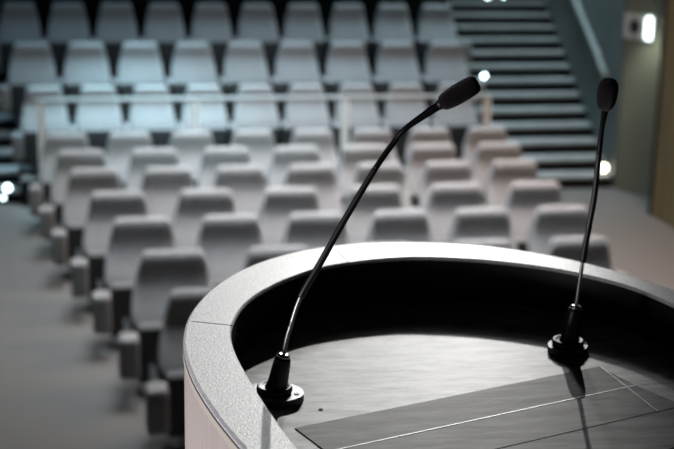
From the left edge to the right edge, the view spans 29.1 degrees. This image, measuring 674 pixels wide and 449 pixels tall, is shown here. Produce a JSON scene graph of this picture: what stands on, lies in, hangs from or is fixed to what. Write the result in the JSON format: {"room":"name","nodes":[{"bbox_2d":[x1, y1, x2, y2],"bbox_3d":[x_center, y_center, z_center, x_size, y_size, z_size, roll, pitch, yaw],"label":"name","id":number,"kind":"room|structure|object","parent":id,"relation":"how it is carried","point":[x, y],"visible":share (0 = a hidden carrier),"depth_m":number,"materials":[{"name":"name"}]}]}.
{"room":"auditorium","nodes":[
{"label":"auditorium","id":0,"kind":"room"},
{"bbox_2d":[5,0,439,37],"bbox_3d":[-2.421,-5.804,19.173,13.400,8.120,0.200,-2,14,-11],"label":"wall","id":1,"kind":"structure","parent":0,"point":[43,8],"depth_m":19.86,"materials":[{"name":"grey"}]},
{"bbox_2d":[15,74,429,127],"bbox_3d":[-1.018,-1.216,15.191,5.402,0.959,0.848,-2,14,-11],"label":"floor","id":2,"kind":"structure","parent":0,"point":[321,75],"depth_m":14.67,"materials":[{"name":"grey carpet"}]},
{"bbox_2d":[0,2,40,82],"bbox_3d":[-3.561,-2.010,14.418,0.550,0.858,0.592,-2,14,-11],"label":"seat","id":3,"kind":"object","parent":2,"relation":"on","point":[19,22],"visible":0.6,"depth_m":14.49,"materials":[{"name":"grey fabric"}]},
{"bbox_2d":[42,3,89,83],"bbox_3d":[-3.031,-2.037,14.567,0.522,0.858,0.502,-2,14,-11],"label":"seat","id":4,"kind":"object","parent":2,"relation":"on","point":[68,23],"visible":0.62,"depth_m":14.59,"materials":[{"name":"grey fabric"}]},
{"bbox_2d":[91,3,137,83],"bbox_3d":[-2.505,-2.052,14.671,0.522,0.858,0.502,-2,14,-11],"label":"seat","id":5,"kind":"object","parent":2,"relation":"on","point":[116,25],"visible":0.52,"depth_m":14.69,"materials":[{"name":"grey fabric"}]},
{"bbox_2d":[139,3,185,82],"bbox_3d":[-1.979,-2.068,14.775,0.522,0.858,0.502,-2,14,-11],"label":"seat","id":6,"kind":"object","parent":2,"relation":"on","point":[164,26],"visible":0.52,"depth_m":14.79,"materials":[{"name":"grey fabric"}]},
{"bbox_2d":[186,3,232,82],"bbox_3d":[-1.453,-2.083,14.879,0.522,0.858,0.502,-2,14,-11],"label":"seat","id":7,"kind":"object","parent":2,"relation":"on","point":[210,23],"visible":0.6,"depth_m":14.90,"materials":[{"name":"grey fabric"}]},
{"bbox_2d":[233,4,278,81],"bbox_3d":[-0.926,-2.098,14.982,0.522,0.858,0.502,-2,14,-11],"label":"seat","id":8,"kind":"object","parent":2,"relation":"on","point":[257,23],"visible":0.62,"depth_m":15.00,"materials":[{"name":"grey fabric"}]},
{"bbox_2d":[279,4,323,72],"bbox_3d":[-0.400,-2.114,15.086,0.522,0.858,0.502,-2,14,-11],"label":"seat","id":9,"kind":"object","parent":2,"relation":"on","point":[302,23],"visible":0.68,"depth_m":15.11,"materials":[{"name":"grey fabric"}]},
{"bbox_2d":[324,4,368,69],"bbox_3d":[0.126,-2.129,15.190,0.522,0.858,0.502,-2,14,-11],"label":"seat","id":10,"kind":"object","parent":2,"relation":"on","point":[347,23],"visible":0.56,"depth_m":15.22,"materials":[{"name":"grey fabric"}]},
{"bbox_2d":[369,4,413,71],"bbox_3d":[0.652,-2.144,15.294,0.522,0.858,0.502,-2,14,-11],"label":"seat","id":11,"kind":"object","parent":2,"relation":"on","point":[391,22],"visible":0.59,"depth_m":15.32,"materials":[{"name":"grey fabric"}]},
{"bbox_2d":[413,4,471,76],"bbox_3d":[1.225,-2.150,15.362,0.601,0.858,0.592,-2,14,-11],"label":"seat","id":12,"kind":"object","parent":2,"relation":"on","point":[435,21],"visible":0.67,"depth_m":15.41,"materials":[{"name":"grey fabric"}]},
{"bbox_2d":[41,37,424,75],"bbox_3d":[-1.155,-1.596,15.981,5.584,1.309,0.888,-2,14,-11],"label":"floor","id":13,"kind":"structure","parent":0,"point":[324,71],"depth_m":15.66,"materials":[{"name":"grey carpet"}]},
{"bbox_2d":[19,158,461,206],"bbox_3d":[-0.753,-0.470,13.672,5.053,0.259,0.798,-2,14,-11],"label":"floor","id":14,"kind":"structure","parent":0,"point":[26,180],"depth_m":12.85,"materials":[{"name":"grey carpet"}]},
{"bbox_2d":[12,86,68,177],"bbox_3d":[-2.966,-0.929,13.026,0.551,0.858,0.592,-2,14,-11],"label":"seat","id":15,"kind":"object","parent":14,"relation":"on","point":[56,116],"visible":0.69,"depth_m":13.07,"materials":[{"name":"grey fabric"}]},
{"bbox_2d":[70,85,122,153],"bbox_3d":[-2.434,-0.956,13.176,0.524,0.858,0.502,-2,14,-11],"label":"seat","id":16,"kind":"object","parent":14,"relation":"on","point":[97,120],"visible":0.53,"depth_m":13.19,"materials":[{"name":"grey fabric"}]},
{"bbox_2d":[124,85,175,147],"bbox_3d":[-1.907,-0.971,13.280,0.524,0.858,0.502,-2,14,-11],"label":"seat","id":17,"kind":"object","parent":14,"relation":"on","point":[157,119],"visible":0.66,"depth_m":13.30,"materials":[{"name":"grey fabric"}]},
{"bbox_2d":[177,85,227,146],"bbox_3d":[-1.380,-0.987,13.384,0.524,0.858,0.502,-2,14,-11],"label":"seat","id":18,"kind":"object","parent":14,"relation":"on","point":[212,115],"visible":0.6,"depth_m":13.40,"materials":[{"name":"grey fabric"}]},
{"bbox_2d":[228,84,278,146],"bbox_3d":[-0.852,-1.002,13.488,0.524,0.858,0.502,-2,14,-11],"label":"seat","id":19,"kind":"object","parent":14,"relation":"on","point":[248,115],"visible":0.48,"depth_m":13.51,"materials":[{"name":"grey fabric"}]},
{"bbox_2d":[279,84,329,145],"bbox_3d":[-0.325,-1.018,13.592,0.524,0.858,0.502,-2,14,-11],"label":"seat","id":20,"kind":"object","parent":14,"relation":"on","point":[299,114],"visible":0.62,"depth_m":13.61,"materials":[{"name":"grey fabric"}]},
{"bbox_2d":[330,83,379,156],"bbox_3d":[0.202,-1.033,13.696,0.524,0.858,0.502,-2,14,-11],"label":"seat","id":21,"kind":"object","parent":14,"relation":"on","point":[363,113],"visible":0.52,"depth_m":13.72,"materials":[{"name":"grey fabric"}]},
{"bbox_2d":[380,83,429,167],"bbox_3d":[0.729,-1.048,13.800,0.524,0.858,0.502,-2,14,-11],"label":"seat","id":22,"kind":"object","parent":14,"relation":"on","point":[398,112],"visible":0.5,"depth_m":13.82,"materials":[{"name":"grey fabric"}]},
{"bbox_2d":[429,83,482,160],"bbox_3d":[1.304,-1.054,13.868,0.602,0.858,0.592,-2,14,-11],"label":"seat","id":23,"kind":"object","parent":14,"relation":"on","point":[458,120],"visible":0.38,"depth_m":13.89,"materials":[{"name":"grey fabric"}]},
{"bbox_2d":[15,114,482,170],"bbox_3d":[-0.883,-0.840,14.420,5.227,0.609,0.848,-2,14,-11],"label":"floor","id":24,"kind":"structure","parent":0,"point":[331,116],"depth_m":14.24,"materials":[{"name":"grey carpet"}]},
{"bbox_2d":[0,42,56,128],"bbox_3d":[-3.259,-1.470,13.723,0.585,0.858,0.592,-2,14,-11],"label":"seat","id":25,"kind":"object","parent":24,"relation":"on","point":[31,64],"visible":0.8,"depth_m":13.78,"materials":[{"name":"grey fabric"}]},
{"bbox_2d":[58,42,110,127],"bbox_3d":[-2.694,-1.498,13.879,0.556,0.858,0.502,-2,14,-11],"label":"seat","id":26,"kind":"object","parent":24,"relation":"on","point":[86,63],"visible":0.67,"depth_m":13.90,"materials":[{"name":"grey fabric"}]},
{"bbox_2d":[112,42,163,124],"bbox_3d":[-2.133,-1.514,13.990,0.556,0.858,0.502,-2,14,-11],"label":"seat","id":27,"kind":"object","parent":24,"relation":"on","point":[140,63],"visible":0.68,"depth_m":14.01,"materials":[{"name":"grey fabric"}]},
{"bbox_2d":[165,42,216,123],"bbox_3d":[-1.573,-1.530,14.100,0.556,0.858,0.502,-2,14,-11],"label":"seat","id":28,"kind":"object","parent":24,"relation":"on","point":[192,63],"visible":0.73,"depth_m":14.12,"materials":[{"name":"grey fabric"}]},
{"bbox_2d":[218,42,268,122],"bbox_3d":[-1.013,-1.547,14.211,0.556,0.858,0.502,-2,14,-11],"label":"seat","id":29,"kind":"object","parent":24,"relation":"on","point":[244,63],"visible":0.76,"depth_m":14.23,"materials":[{"name":"grey fabric"}]},
{"bbox_2d":[269,42,319,121],"bbox_3d":[-0.453,-1.563,14.321,0.556,0.858,0.502,-2,14,-11],"label":"seat","id":30,"kind":"object","parent":24,"relation":"on","point":[296,63],"visible":0.72,"depth_m":14.34,"materials":[{"name":"grey fabric"}]},
{"bbox_2d":[320,42,370,120],"bbox_3d":[0.107,-1.579,14.432,0.556,0.858,0.502,-2,14,-11],"label":"seat","id":31,"kind":"object","parent":24,"relation":"on","point":[346,63],"visible":0.71,"depth_m":14.45,"materials":[{"name":"grey fabric"}]},
{"bbox_2d":[370,42,420,119],"bbox_3d":[0.668,-1.596,14.542,0.556,0.858,0.502,-2,14,-11],"label":"seat","id":32,"kind":"object","parent":24,"relation":"on","point":[396,62],"visible":0.66,"depth_m":14.56,"materials":[{"name":"grey fabric"}]},
{"bbox_2d":[420,42,484,118],"bbox_3d":[1.278,-1.602,14.618,0.640,0.858,0.592,-2,14,-11],"label":"seat","id":33,"kind":"object","parent":24,"relation":"on","point":[445,62],"visible":0.56,"depth_m":14.67,"materials":[{"name":"grey fabric"}]},
{"bbox_2d":[0,187,673,448],"bbox_3d":[-0.768,0.223,11.680,13.000,0.120,17.600,-2,14,-11],"label":"floor","id":34,"kind":"structure","parent":0,"point":[61,386],"depth_m":8.99,"materials":[{"name":"grey carpet"}]},
{"bbox_2d":[0,0,20,202],"bbox_3d":[-4.418,-1.706,14.789,1.376,1.970,4.771,-3,15,-15],"label":"staircase","id":35,"kind":"structure","parent":34,"relation":"on","point":[9,168],"depth_m":13.47,"materials":[{"name":"black"}]},
{"bbox_2d":[3,184,11,191],"bbox_3d":[-3.268,-0.363,12.896,0.082,0.082,0.028,-2,14,-11],"label":"step light","id":36,"kind":"object","parent":35,"relation":"attached to","point":[7,187],"visible":1,"depth_m":12.89,"materials":[{"name":"grey metal"}]},
{"bbox_2d":[28,132,89,216],"bbox_3d":[-2.522,-0.383,11.946,0.596,0.858,0.592,-2,14,-11],"label":"seat","id":37,"kind":"object","parent":34,"relation":"on","point":[54,143],"visible":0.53,"depth_m":11.99,"materials":[{"name":"grey fabric"}]},
{"bbox_2d":[39,149,107,240],"bbox_3d":[-2.230,-0.180,11.158,0.630,0.858,0.592,-2,14,-11],"label":"seat","id":38,"kind":"object","parent":34,"relation":"on","point":[67,160],"visible":0.48,"depth_m":11.20,"materials":[{"name":"grey fabric"}]},
{"bbox_2d":[51,168,122,269],"bbox_3d":[-1.973,0.015,10.398,0.607,0.858,0.592,-2,14,-11],"label":"seat","id":39,"kind":"object","parent":34,"relation":"on","point":[83,182],"visible":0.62,"depth_m":10.44,"materials":[{"name":"grey fabric"}]},
{"bbox_2d":[70,191,150,301],"bbox_3d":[-1.647,0.221,9.597,0.630,0.858,0.592,-2,14,-11],"label":"seat","id":40,"kind":"object","parent":34,"relation":"on","point":[105,207],"visible":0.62,"depth_m":9.64,"materials":[{"name":"grey fabric"}]},
{"bbox_2d":[105,131,152,190],"bbox_3d":[-1.946,-0.411,12.104,0.566,0.858,0.502,-2,14,-11],"label":"seat","id":41,"kind":"object","parent":34,"relation":"on","point":[120,146],"visible":0.2,"depth_m":12.13,"materials":[{"name":"grey fabric"}]},
{"bbox_2d":[92,216,177,337],"bbox_3d":[-1.351,0.418,8.832,0.624,0.858,0.592,-2,14,-11],"label":"seat","id":42,"kind":"object","parent":34,"relation":"on","point":[130,237],"visible":0.59,"depth_m":8.88,"materials":[{"name":"grey fabric"}]},
{"bbox_2d":[125,148,180,190],"bbox_3d":[-1.605,-0.209,11.326,0.599,0.858,0.502,-2,14,-11],"label":"seat","id":43,"kind":"object","parent":34,"relation":"on","point":[141,159],"visible":0.29,"depth_m":11.35,"materials":[{"name":"grey"}]},
{"bbox_2d":[118,249,212,383],"bbox_3d":[-1.038,0.627,8.020,0.630,0.858,0.592,-2,14,-11],"label":"seat","id":44,"kind":"object","parent":34,"relation":"on","point":[159,273],"visible":0.62,"depth_m":8.07,"materials":[{"name":"grey fabric"}]},
{"bbox_2d":[140,166,195,224],"bbox_3d":[-1.386,-0.013,10.558,0.577,0.858,0.502,-2,14,-11],"label":"seat","id":45,"kind":"object","parent":34,"relation":"on","point":[161,187],"visible":0.23,"depth_m":10.59,"materials":[{"name":"grey fabric"}]},
{"bbox_2d":[145,287,214,448],"bbox_3d":[-0.761,0.829,7.234,0.630,0.858,0.592,-2,14,-11],"label":"seat","id":46,"kind":"object","parent":34,"relation":"on","point":[165,399],"visible":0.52,"depth_m":7.23,"materials":[{"name":"grey fabric"}]},
{"bbox_2d":[169,130,213,188],"bbox_3d":[-1.376,-0.427,12.217,0.566,0.858,0.502,-2,14,-11],"label":"seat","id":47,"kind":"object","parent":34,"relation":"on","point":[190,146],"visible":0.17,"depth_m":12.25,"materials":[{"name":"grey fabric"}]},
{"bbox_2d":[172,189,236,248],"bbox_3d":[-0.998,0.191,9.769,0.599,0.858,0.502,-2,14,-11],"label":"seat","id":48,"kind":"object","parent":34,"relation":"on","point":[193,205],"visible":0.22,"depth_m":9.79,"materials":[{"name":"grey fabric"}]},
{"bbox_2d":[197,147,251,188],"bbox_3d":[-0.987,-0.228,11.448,0.599,0.858,0.502,-2,14,-11],"label":"seat","id":49,"kind":"object","parent":34,"relation":"on","point":[213,158],"visible":0.29,"depth_m":11.47,"materials":[{"name":"grey"}]},
{"bbox_2d":[195,214,264,286],"bbox_3d":[-0.747,0.390,8.996,0.593,0.858,0.502,-2,14,-11],"label":"seat","id":50,"kind":"object","parent":34,"relation":"on","point":[225,241],"visible":0.29,"depth_m":9.03,"materials":[{"name":"grey fabric"}]},
{"bbox_2d":[212,165,267,219],"bbox_3d":[-0.805,-0.030,10.673,0.577,0.858,0.502,-2,14,-11],"label":"seat","id":51,"kind":"object","parent":34,"relation":"on","point":[247,185],"visible":0.29,"depth_m":10.71,"materials":[{"name":"grey fabric"}]},
{"bbox_2d":[230,130,275,187],"bbox_3d":[-0.806,-0.444,12.329,0.566,0.858,0.502,-2,14,-11],"label":"seat","id":52,"kind":"object","parent":34,"relation":"on","point":[260,144],"visible":0.24,"depth_m":12.37,"materials":[{"name":"grey fabric"}]},
{"bbox_2d":[35,94,491,199],"bbox_3d":[-0.664,-0.754,13.115,4.625,1.085,0.100,-2,14,-11],"label":"guard rail","id":53,"kind":"object","parent":34,"relation":"on","point":[345,99],"visible":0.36,"depth_m":12.90,"materials":[{"name":"grey metal"}]},
{"bbox_2d":[243,245,308,269],"bbox_3d":[-0.374,0.597,8.196,0.599,0.858,0.502,-2,14,-11],"label":"seat","id":54,"kind":"object","parent":34,"relation":"on","point":[256,255],"visible":0.12,"depth_m":8.21,"materials":[{"name":"grey fabric"}]},
{"bbox_2d":[259,187,321,245],"bbox_3d":[-0.356,0.173,9.896,0.599,0.858,0.502,-2,14,-11],"label":"seat","id":55,"kind":"object","parent":34,"relation":"on","point":[278,203],"visible":0.2,"depth_m":9.92,"materials":[{"name":"grey fabric"}]},
{"bbox_2d":[268,145,321,188],"bbox_3d":[-0.368,-0.246,11.570,0.599,0.858,0.502,-2,14,-11],"label":"seat","id":56,"kind":"object","parent":34,"relation":"on","point":[283,157],"visible":0.29,"depth_m":11.59,"materials":[{"name":"grey fabric"}]},
{"bbox_2d":[283,163,342,213],"bbox_3d":[-0.224,-0.047,10.787,0.577,0.858,0.502,-2,14,-11],"label":"seat","id":57,"kind":"object","parent":34,"relation":"on","point":[321,177],"visible":0.37,"depth_m":10.84,"materials":[{"name":"grey fabric"}]},
{"bbox_2d":[290,129,338,181],"bbox_3d":[-0.235,-0.461,12.442,0.566,0.858,0.502,-2,14,-11],"label":"seat","id":58,"kind":"object","parent":34,"relation":"on","point":[323,139],"visible":0.19,"depth_m":12.49,"materials":[{"name":"grey fabric"}]},
{"bbox_2d":[282,212,349,248],"bbox_3d":[-0.150,0.372,9.113,0.593,0.858,0.502,-2,14,-11],"label":"seat","id":59,"kind":"object","parent":34,"relation":"on","point":[312,230],"visible":0.28,"depth_m":9.15,"materials":[{"name":"grey fabric"}]},
{"bbox_2d":[337,144,389,208],"bbox_3d":[0.250,-0.264,11.692,0.599,0.858,0.502,-2,14,-11],"label":"seat","id":60,"kind":"object","parent":34,"relation":"on","point":[352,156],"visible":0.34,"depth_m":11.71,"materials":[{"name":"grey"}]},
{"bbox_2d":[342,128,397,206],"bbox_3d":[0.335,-0.477,12.554,0.566,0.858,0.502,-2,14,-11],"label":"seat","id":61,"kind":"object","parent":34,"relation":"on","point":[360,136],"visible":0.22,"depth_m":12.59,"materials":[{"name":"grey fabric"}]},
{"bbox_2d":[343,185,403,243],"bbox_3d":[0.286,0.154,10.022,0.599,0.858,0.502,-2,14,-11],"label":"seat","id":62,"kind":"object","parent":34,"relation":"on","point":[375,198],"visible":0.24,"depth_m":10.05,"materials":[{"name":"grey fabric"}]},
{"bbox_2d":[352,162,411,209],"bbox_3d":[0.357,-0.064,10.902,0.577,0.858,0.502,-2,14,-11],"label":"seat","id":63,"kind":"object","parent":34,"relation":"on","point":[389,173],"visible":0.24,"depth_m":10.95,"materials":[{"name":"grey"}]},
{"bbox_2d":[366,209,433,242],"bbox_3d":[0.448,0.355,9.231,0.593,0.858,0.502,-2,14,-11],"label":"seat","id":64,"kind":"object","parent":34,"relation":"on","point":[411,225],"visible":0.27,"depth_m":9.27,"materials":[{"name":"grey fabric"}]},
{"bbox_2d":[403,127,450,204],"bbox_3d":[0.905,-0.494,12.667,0.566,0.858,0.502,-2,14,-11],"label":"seat","id":65,"kind":"object","parent":34,"relation":"on","point":[418,135],"visible":0.16,"depth_m":12.70,"materials":[{"name":"grey fabric"}]},
{"bbox_2d":[405,143,456,208],"bbox_3d":[0.869,-0.282,11.814,0.599,0.858,0.502,-2,14,-11],"label":"seat","id":66,"kind":"object","parent":34,"relation":"on","point":[420,155],"visible":0.36,"depth_m":11.83,"materials":[{"name":"grey"}]},
{"bbox_2d":[412,161,472,209],"bbox_3d":[0.938,-0.081,11.016,0.577,0.858,0.502,-2,14,-11],"label":"seat","id":67,"kind":"object","parent":34,"relation":"on","point":[435,172],"visible":0.36,"depth_m":11.05,"materials":[{"name":"grey"}]},
{"bbox_2d":[424,183,484,242],"bbox_3d":[0.927,0.135,10.149,0.599,0.858,0.502,-2,14,-11],"label":"seat","id":68,"kind":"object","parent":34,"relation":"on","point":[443,201],"visible":0.2,"depth_m":10.17,"materials":[{"name":"grey fabric"}]},
{"bbox_2d":[448,207,516,249],"bbox_3d":[1.045,0.337,9.349,0.593,0.858,0.502,-2,14,-11],"label":"seat","id":69,"kind":"object","parent":34,"relation":"on","point":[484,222],"visible":0.23,"depth_m":9.39,"materials":[{"name":"grey fabric"}]},
{"bbox_2d":[453,239,512,249],"bbox_3d":[0.943,0.558,8.456,0.599,0.858,0.502,-2,14,-11],"label":"seat","id":70,"kind":"object","parent":34,"relation":"on","point":[499,243],"visible":0.04,"depth_m":8.49,"materials":[{"name":"grey fabric"}]},
{"bbox_2d":[462,126,507,167],"bbox_3d":[1.526,-0.501,12.745,0.651,0.858,0.592,-2,14,-11],"label":"seat","id":71,"kind":"object","parent":34,"relation":"on","point":[476,135],"visible":0.18,"depth_m":12.80,"materials":[{"name":"grey fabric"}]},
{"bbox_2d":[471,142,521,206],"bbox_3d":[1.540,-0.290,11.902,0.689,0.858,0.592,-2,14,-11],"label":"seat","id":72,"kind":"object","parent":34,"relation":"on","point":[486,153],"visible":0.22,"depth_m":11.96,"materials":[{"name":"grey"}]},
{"bbox_2d":[485,159,538,206],"bbox_3d":[1.570,-0.088,11.097,0.664,0.858,0.592,-2,14,-11],"label":"seat","id":73,"kind":"object","parent":34,"relation":"on","point":[503,173],"visible":0.24,"depth_m":11.16,"materials":[{"name":"grey"}]},
{"bbox_2d":[440,0,611,187],"bbox_3d":[2.238,-1.915,16.161,1.359,1.970,4.890,0,14,-4],"label":"staircase","id":74,"kind":"structure","parent":34,"relation":"on","point":[535,98],"depth_m":15.78,"materials":[{"name":"black"}]},
{"bbox_2d":[481,73,486,78],"bbox_3d":[1.766,-1.781,15.596,0.078,0.078,0.028,-2,14,-11],"label":"step light","id":75,"kind":"object","parent":74,"relation":"attached to","point":[483,75],"visible":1,"depth_m":15.59,"materials":[{"name":"grey metal"}]},
{"bbox_2d":[600,163,607,172],"bbox_3d":[2.941,-0.623,14.334,0.112,0.112,0.028,-2,14,-11],"label":"step light","id":76,"kind":"object","parent":74,"relation":"attached to","point":[604,167],"visible":0.79,"depth_m":14.33,"materials":[{"name":"grey metal"}]},
{"bbox_2d":[504,181,562,251],"bbox_3d":[1.622,0.126,10.241,0.689,0.858,0.592,-2,14,-11],"label":"seat","id":77,"kind":"object","parent":34,"relation":"on","point":[523,199],"visible":0.18,"depth_m":10.30,"materials":[{"name":"grey fabric"}]},
{"bbox_2d":[527,205,624,273],"bbox_3d":[1.695,0.329,9.433,0.682,0.858,0.592,-2,14,-11],"label":"seat","id":78,"kind":"object","parent":34,"relation":"on","point":[548,223],"visible":0.2,"depth_m":9.50,"materials":[{"name":"grey fabric"}]},
{"bbox_2d":[545,236,613,270],"bbox_3d":[1.654,0.549,8.551,0.689,0.858,0.592,-2,14,-11],"label":"seat","id":79,"kind":"object","parent":34,"relation":"on","point":[598,254],"visible":0.19,"depth_m":8.62,"materials":[{"name":"grey fabric"}]},
{"bbox_2d":[543,0,627,187],"bbox_3d":[2.983,-4.154,16.877,0.247,6.000,6.975,0,14,-3],"label":"wall","id":80,"kind":"structure","parent":0,"point":[605,19],"depth_m":14.97,"materials":[{"name":"grey paint"}]},
{"bbox_2d":[572,0,608,77],"bbox_3d":[2.871,-2.971,16.054,0.109,1.842,4.219,0,14,-3],"label":"wall handrail","id":81,"kind":"object","parent":80,"relation":"attached to","point":[596,51],"visible":0.98,"depth_m":14.85,"materials":[{"name":"grey metal"}]},
{"bbox_2d":[614,0,663,196],"bbox_3d":[3.474,-2.728,13.270,0.267,5.000,1.190,-8,17,-33],"label":"wall","id":82,"kind":"structure","parent":0,"point":[641,57],"depth_m":13.78,"materials":[{"name":"grey paint"}]},
{"bbox_2d":[624,13,643,39],"bbox_3d":[3.122,-2.087,13.690,0.016,0.260,0.255,-8,17,-33],"label":"wall sign","id":83,"kind":"object","parent":82,"relation":"attached to","point":[633,25],"visible":1,"depth_m":13.68,"materials":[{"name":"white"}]},
{"bbox_2d":[644,15,655,40],"bbox_3d":[3.241,-2.032,13.479,0.060,0.260,0.090,-8,17,-33],"label":"wall lamp","id":84,"kind":"object","parent":82,"relation":"attached to","point":[650,20],"visible":1,"depth_m":13.46,"materials":[{"name":"white paint"}]},
{"bbox_2d":[644,17,652,39],"bbox_3d":[3.228,-2.030,13.471,0.029,0.230,0.080,-8,17,-33],"label":"diffuser","id":85,"kind":"object","parent":84,"relation":"attached to","point":[649,20],"depth_m":13.45,"materials":[{"name":"white"}]},
{"bbox_2d":[651,0,673,227],"bbox_3d":[4.142,-1.461,8.250,0.200,5.000,8.780,-2,14,-11],"label":"wall","id":86,"kind":"structure","parent":0,"point":[662,209],"depth_m":12.61,"materials":[{"name":"brown wood"}]},
{"bbox_2d":[647,0,667,214],"bbox_3d":[3.276,-2.527,12.448,0.215,5.000,0.045,-2,14,-11],"label":"trim","id":87,"kind":"structure","parent":86,"relation":"attached to","point":[665,1],"depth_m":12.76,"materials":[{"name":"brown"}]},
{"bbox_3d":[1.580,2.488,0.111,13.000,1.420,6.395,-2,14,-11],"label":"floor","id":88,"kind":"structure","parent":0,"visible":0},
{"bbox_2d":[183,242,673,448],"bbox_3d":[0.162,0.703,1.821,0.758,1.160,0.949,-2,14,-11],"label":"lectern","id":89,"kind":"object","parent":88,"relation":"on","point":[392,345],"visible":1,"depth_m":1.77,"materials":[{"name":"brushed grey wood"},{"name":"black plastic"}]},
{"bbox_2d":[253,76,480,408],"bbox_3d":[0.026,0.019,1.587,0.275,0.411,0.069,0,14,-4],"label":"gooseneck microphone","id":90,"kind":"object","parent":89,"relation":"on","point":[276,392],"visible":1,"depth_m":1.58,"materials":[{"name":"black plastic"}]},
{"bbox_2d":[547,77,617,357],"bbox_3d":[0.330,-0.008,1.761,0.060,0.391,0.089,-2,14,-11],"label":"gooseneck microphone","id":91,"kind":"object","parent":89,"relation":"on","point":[569,343],"visible":1,"depth_m":1.79,"materials":[{"name":"black metal"}]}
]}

